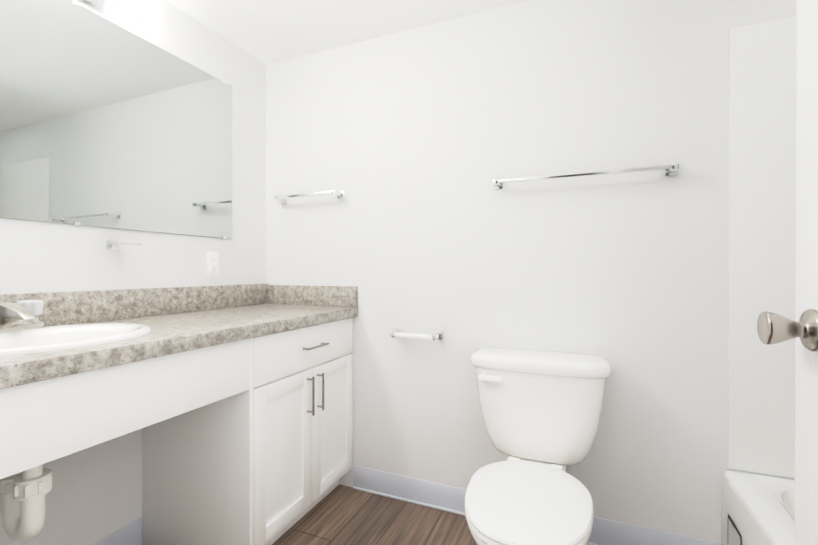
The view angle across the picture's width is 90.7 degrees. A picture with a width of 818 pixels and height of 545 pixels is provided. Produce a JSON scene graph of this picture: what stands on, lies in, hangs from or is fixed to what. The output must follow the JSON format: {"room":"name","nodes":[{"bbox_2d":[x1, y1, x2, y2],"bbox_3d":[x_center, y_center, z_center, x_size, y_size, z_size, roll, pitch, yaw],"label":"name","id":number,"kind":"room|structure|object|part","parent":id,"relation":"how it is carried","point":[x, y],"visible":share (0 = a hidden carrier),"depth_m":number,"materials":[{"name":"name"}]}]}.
{"room":"bathroom","nodes":[
{"label":"bathroom","id":0,"kind":"room"},
{"bbox_2d":[0,0,265,544],"bbox_3d":[-1.164,-0.005,1.506,0.100,2.290,1.864,0,0,23],"label":"wall","id":1,"kind":"structure","parent":0,"point":[93,495],"depth_m":1.58,"materials":[{"name":"white paint"}]},
{"bbox_2d":[85,0,99,5],"bbox_3d":[-1.208,-1.008,1.084,0.138,0.110,0.740,0,0,23],"label":"sconce","id":2,"kind":"object","parent":1,"relation":"attached to","point":[94,2],"visible":0.93,"depth_m":1.43,"materials":[{"name":"silver metal"}]},
{"bbox_2d":[0,0,231,238],"bbox_3d":[-1.148,-0.547,1.396,0.010,0.773,1.358,0,0,23],"label":"mirror","id":3,"kind":"object","parent":1,"relation":"attached to","point":[105,123],"visible":1,"depth_m":1.48,"materials":[{"name":"grey mirror"}]},
{"bbox_2d":[93,517,141,544],"bbox_3d":[-1.248,1.034,1.176,0.004,0.115,0.944,0,0,23],"label":"baseboard","id":4,"kind":"structure","parent":1,"relation":"attached to","point":[130,534],"depth_m":1.56,"materials":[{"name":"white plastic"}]},
{"bbox_2d":[98,241,140,249],"bbox_3d":[-1.075,-0.100,1.492,0.074,0.032,0.124,0,0,23],"label":"toothbrush holder","id":5,"kind":"object","parent":1,"relation":"attached to","point":[111,245],"visible":1,"depth_m":1.49,"materials":[{"name":"silver metal"}]},
{"bbox_2d":[0,283,267,322],"bbox_3d":[-1.106,0.120,1.482,0.022,0.112,1.660,0,0,23],"label":"backsplash","id":6,"kind":"structure","parent":1,"relation":"attached to","point":[117,303],"depth_m":1.58,"materials":[{"name":"beige stone"}]},
{"bbox_2d":[206,251,218,275],"bbox_3d":[-0.931,-0.042,1.920,0.008,0.115,0.070,0,0,23],"label":"electrical outlet","id":7,"kind":"object","parent":1,"relation":"attached to","point":[212,263],"visible":1,"depth_m":1.91,"materials":[{"name":"white plastic"}]},
{"bbox_2d":[167,0,524,64],"bbox_3d":[0.201,-1.173,0.929,3.060,0.050,1.864,0,0,23],"label":"ceiling","id":8,"kind":"structure","parent":0,"point":[266,32],"depth_m":1.84,"materials":[{"name":"white paint"}]},
{"bbox_2d":[272,484,476,544],"bbox_3d":[0.201,1.117,0.939,2.860,0.050,1.664,0,0,23],"label":"floor","id":9,"kind":"structure","parent":0,"point":[339,514],"depth_m":1.75,"materials":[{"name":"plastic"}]},
{"bbox_2d":[0,315,357,544],"bbox_3d":[-0.843,0.657,1.374,0.592,0.867,1.660,0,0,23],"label":"bathroom vanity","id":10,"kind":"object","parent":9,"relation":"on","point":[234,403],"depth_m":1.44,"materials":[{"name":"painted wood"},{"name":"metal"}]},
{"bbox_2d":[0,303,357,382],"bbox_3d":[-0.846,0.199,1.373,0.586,0.045,1.660,0,0,23],"label":"countertop","id":11,"kind":"structure","parent":10,"relation":"on","point":[221,322],"depth_m":1.22,"materials":[{"name":"beige stone"}]},
{"bbox_2d":[0,299,51,330],"bbox_3d":[-1.080,0.124,1.111,0.145,0.081,0.170,0,0,23],"label":"faucet","id":12,"kind":"object","parent":11,"relation":"on","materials":[{"name":"silver metal"}]},
{"bbox_2d":[0,319,191,358],"bbox_3d":[-0.965,0.250,1.063,0.430,0.176,0.510,0,0,23],"label":"sink","id":13,"kind":"object","parent":11,"relation":"in","point":[67,333],"depth_m":1.17,"materials":[{"name":"white ceramic"}]},
{"bbox_2d":[465,347,610,544],"bbox_3d":[0.409,0.703,1.356,0.512,0.774,0.706,0,0,23],"label":"toilet","id":14,"kind":"object","parent":9,"relation":"on","point":[541,411],"visible":1,"depth_m":1.44,"materials":[{"name":"white ceramic"}]},
{"bbox_3d":[0.313,0.402,1.550,0.088,0.026,0.044,0,0,23],"label":"lever","id":15,"kind":"part","parent":14,"relation":"part of","materials":[{"name":"white plastic"}]},
{"bbox_3d":[0.368,0.705,1.259,0.376,0.042,0.496,0,0,23],"label":"seat","id":16,"kind":"part","parent":14,"relation":"part of","materials":[{"name":"white plastic"}]},
{"bbox_3d":[0.501,0.343,1.576,0.512,0.056,0.226,0,0,23],"label":"tank lid","id":17,"kind":"part","parent":14,"relation":"part of","materials":[{"name":"white ceramic"}]},
{"bbox_3d":[0.503,0.544,1.579,0.480,0.346,0.200,0,0,23],"label":"tank","id":18,"kind":"part","parent":14,"relation":"part of","materials":[{"name":"white ceramic"}]},
{"bbox_2d":[721,16,796,544],"bbox_3d":[1.159,0.116,0.533,0.781,1.955,1.661,0,0,23],"label":"bathtub","id":19,"kind":"object","parent":9,"relation":"on","point":[757,509],"visible":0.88,"depth_m":1.40,"materials":[{"name":"white plastic"}]},
{"bbox_3d":[0.002,0.041,0.124,0.940,2.110,0.015,0,0,23],"label":"door frame","id":20,"kind":"structure","parent":9,"relation":"on","visible":0},
{"bbox_2d":[757,0,817,544],"bbox_3d":[0.523,0.072,0.337,0.161,2.030,0.761,0,0,24],"label":"door","id":21,"kind":"structure","parent":20,"relation":"attached to","point":[775,328],"depth_m":0.65,"materials":[{"name":"white paint"}]},
{"bbox_3d":[0.657,0.090,0.641,0.161,0.067,0.097,0,0,24],"label":"knob","id":22,"kind":"part","parent":21,"relation":"part of","materials":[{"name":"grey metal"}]},
{"bbox_3d":[0.523,0.072,0.336,0.043,2.030,0.760,0,0,24],"label":"panel","id":23,"kind":"part","parent":21,"relation":"part of","materials":[{"name":"white paint"}]},
{"bbox_2d":[266,0,796,543],"bbox_3d":[0.541,-0.006,1.747,2.860,2.290,0.100,0,0,23],"label":"wall","id":24,"kind":"structure","parent":0,"point":[414,142],"depth_m":1.70,"materials":[{"name":"white paint"}]},
{"bbox_2d":[273,190,344,202],"bbox_3d":[-0.528,-0.398,2.098,0.405,0.040,0.076,0,0,23],"label":"towel rail","id":25,"kind":"object","parent":24,"relation":"attached to","point":[338,194],"visible":1,"depth_m":2.06,"materials":[{"name":"silver metal"}]},
{"bbox_2d":[268,283,357,306],"bbox_3d":[-0.520,0.121,2.125,0.562,0.105,0.020,0,0,23],"label":"backsplash","id":26,"kind":"structure","parent":24,"relation":"attached to","point":[315,296],"depth_m":2.10,"materials":[{"name":"beige stone"}]},
{"bbox_2d":[391,329,442,339],"bbox_3d":[0.031,0.288,1.862,0.236,0.036,0.084,0,0,23],"label":"toilet paper holder","id":27,"kind":"object","parent":24,"relation":"attached to","point":[398,333],"visible":1,"depth_m":1.83,"materials":[{"name":"silver metal"}]},
{"bbox_2d":[353,465,720,544],"bbox_3d":[0.418,1.031,1.742,1.518,0.115,0.012,0,0,23],"label":"baseboard","id":28,"kind":"structure","parent":24,"relation":"attached to","point":[447,498],"depth_m":1.84,"materials":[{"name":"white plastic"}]},
{"bbox_2d":[492,163,678,189],"bbox_3d":[0.669,-0.381,1.597,0.680,0.040,0.076,0,0,23],"label":"towel rail","id":29,"kind":"object","parent":24,"relation":"attached to","point":[670,170],"visible":1,"depth_m":1.55,"materials":[{"name":"silver metal"}]}
]}

